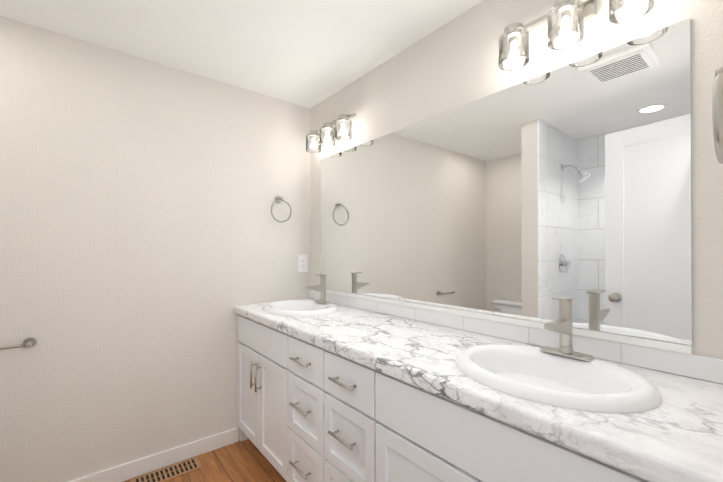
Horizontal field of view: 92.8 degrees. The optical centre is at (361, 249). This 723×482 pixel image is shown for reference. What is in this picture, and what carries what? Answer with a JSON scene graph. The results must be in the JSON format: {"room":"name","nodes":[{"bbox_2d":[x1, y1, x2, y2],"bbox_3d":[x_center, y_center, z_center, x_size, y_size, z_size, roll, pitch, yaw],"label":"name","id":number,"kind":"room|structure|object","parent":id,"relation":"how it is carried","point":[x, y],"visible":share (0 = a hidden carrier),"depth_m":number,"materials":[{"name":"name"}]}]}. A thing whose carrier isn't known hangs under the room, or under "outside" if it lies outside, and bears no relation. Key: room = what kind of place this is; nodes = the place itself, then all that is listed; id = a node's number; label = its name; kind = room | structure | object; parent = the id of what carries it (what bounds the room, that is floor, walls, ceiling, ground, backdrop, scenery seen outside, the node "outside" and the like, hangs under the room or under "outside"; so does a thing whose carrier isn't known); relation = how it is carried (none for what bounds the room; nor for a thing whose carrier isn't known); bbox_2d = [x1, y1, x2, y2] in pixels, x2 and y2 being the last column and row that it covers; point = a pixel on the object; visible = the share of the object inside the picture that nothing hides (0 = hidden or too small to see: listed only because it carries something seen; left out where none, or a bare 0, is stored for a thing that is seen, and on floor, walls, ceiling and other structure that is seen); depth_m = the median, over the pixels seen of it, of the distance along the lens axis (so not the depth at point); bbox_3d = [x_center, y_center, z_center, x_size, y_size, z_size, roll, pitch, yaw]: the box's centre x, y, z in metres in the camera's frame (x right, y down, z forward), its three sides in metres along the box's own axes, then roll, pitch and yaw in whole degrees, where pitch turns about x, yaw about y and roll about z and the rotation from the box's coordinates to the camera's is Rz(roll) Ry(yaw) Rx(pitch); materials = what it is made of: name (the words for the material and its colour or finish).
{"room":"bathroom","nodes":[
{"label":"bathroom","id":0,"kind":"room"},
{"bbox_2d":[0,16,309,481],"bbox_3d":[-1.504,0.094,1.944,2.700,2.440,0.150,0,0,-39],"label":"wall","id":1,"kind":"structure","parent":0,"point":[148,242],"depth_m":1.98,"materials":[{"name":"paint"}]},
{"bbox_2d":[0,337,36,349],"bbox_3d":[-1.703,0.462,1.635,0.230,0.048,0.073,0,0,-39],"label":"paper holder","id":2,"kind":"object","parent":1,"relation":"attached to","point":[29,342],"visible":1,"depth_m":1.66,"materials":[{"name":"silver metal"}]},
{"bbox_2d":[68,427,238,481],"bbox_3d":[-1.615,1.265,1.742,1.980,0.095,0.017,0,0,-39],"label":"baseboard","id":3,"kind":"structure","parent":1,"relation":"attached to","point":[140,467],"depth_m":2.06,"materials":[{"name":"white wood"}]},
{"bbox_2d":[271,196,291,221],"bbox_3d":[-0.600,-0.299,2.536,0.167,0.198,0.066,0,0,-39],"label":"towel ring","id":4,"kind":"object","parent":1,"relation":"attached to","point":[278,199],"visible":1,"depth_m":2.53,"materials":[{"name":"silver metal"}]},
{"bbox_2d":[298,255,307,271],"bbox_3d":[-0.457,0.107,2.688,0.082,0.136,0.007,0,0,-39],"label":"electrical outlet","id":5,"kind":"object","parent":1,"relation":"attached to","point":[302,263],"visible":1,"depth_m":2.69,"materials":[{"name":"white plastic"}]},
{"bbox_2d":[123,439,286,481],"bbox_3d":[-0.644,1.359,0.994,2.850,0.100,2.700,0,0,-39],"label":"floor","id":6,"kind":"structure","parent":0,"point":[243,461],"depth_m":2.08,"materials":[{"name":"brown wood"}]},
{"bbox_2d":[130,457,201,481],"bbox_3d":[-1.137,1.310,2.016,0.350,0.006,0.130,0,0,-39],"label":"floor vent","id":7,"kind":"object","parent":6,"relation":"in","point":[176,470],"visible":1,"depth_m":2.02,"materials":[{"name":"brown metal"}]},
{"bbox_2d":[237,314,657,481],"bbox_3d":[0.106,0.872,1.603,0.615,0.880,2.394,0,0,-39],"label":"bathroom vanity","id":8,"kind":"object","parent":6,"relation":"on","point":[328,390],"depth_m":1.28,"materials":[{"name":"white wood"}]},
{"bbox_2d":[234,305,722,481],"bbox_3d":[0.113,0.406,1.610,0.597,0.051,2.394,0,0,-39],"label":"countertop","id":9,"kind":"structure","parent":8,"relation":"on","point":[683,442],"depth_m":0.87,"materials":[{"name":"white stone"}]},
{"bbox_2d":[250,298,353,317],"bbox_3d":[-0.395,0.443,2.216,0.452,0.178,0.544,0,0,-39],"label":"sink","id":10,"kind":"object","parent":9,"relation":"in","point":[303,308],"depth_m":2.24,"materials":[{"name":"white ceramic"}]},
{"bbox_2d":[306,274,325,301],"bbox_3d":[-0.300,0.259,2.294,0.156,0.195,0.164,0,0,-39],"label":"faucet","id":11,"kind":"object","parent":9,"relation":"on","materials":[{"name":"silver metal"}]},
{"bbox_2d":[422,334,681,437],"bbox_3d":[0.552,0.438,1.046,0.452,0.178,0.544,0,0,-39],"label":"sink","id":12,"kind":"object","parent":9,"relation":"in","point":[618,396],"depth_m":1.03,"materials":[{"name":"white ceramic"}]},
{"bbox_2d":[534,297,597,357],"bbox_3d":[0.647,0.254,1.124,0.156,0.195,0.164,0,0,-39],"label":"faucet","id":13,"kind":"object","parent":9,"relation":"on","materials":[{"name":"silver metal"}]},
{"bbox_2d":[0,0,482,108],"bbox_3d":[-0.644,-1.181,1.006,2.850,0.100,2.700,0,0,-39],"label":"ceiling","id":14,"kind":"structure","parent":0,"point":[310,54],"depth_m":1.79,"materials":[{"name":"paint"}]},
{"bbox_2d":[310,0,722,384],"bbox_3d":[0.399,0.093,1.843,0.167,2.440,2.700,0,0,-39],"label":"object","id":15,"kind":"object","parent":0,"point":[522,203],"depth_m":1.36,"materials":[{"name":"beige paint"}]},
{"bbox_2d":[309,290,722,383],"bbox_3d":[0.342,0.346,1.796,0.010,0.068,2.394,0,0,-39],"label":"backsplash","id":16,"kind":"structure","parent":15,"relation":"attached to","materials":[{"name":"tile"}]},
{"bbox_3d":[0.158,0.084,0.008,2.550,2.440,0.150,0,0,-39],"label":"wall","id":17,"kind":"structure","parent":0,"visible":0},
{"bbox_2d":[306,113,355,152],"bbox_3d":[-0.217,-0.821,2.379,0.153,0.202,0.480,0,0,-39],"label":"sconce","id":18,"kind":"object","parent":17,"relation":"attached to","point":[327,134],"visible":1,"depth_m":2.32,"materials":[{"name":"glass"}]},
{"bbox_2d":[498,0,654,70],"bbox_3d":[0.726,-0.827,1.212,0.153,0.202,0.480,0,0,-39],"label":"sconce","id":19,"kind":"object","parent":17,"relation":"attached to","point":[565,19],"visible":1,"depth_m":1.20,"materials":[{"name":"glass"}]},
{"bbox_2d":[712,67,722,163],"bbox_3d":[0.741,-0.272,0.648,0.175,0.204,0.104,0,0,-39],"label":"towel ring","id":20,"kind":"object","parent":17,"relation":"attached to","point":[717,108],"visible":1,"depth_m":0.63,"materials":[{"name":"silver metal"}]}
]}

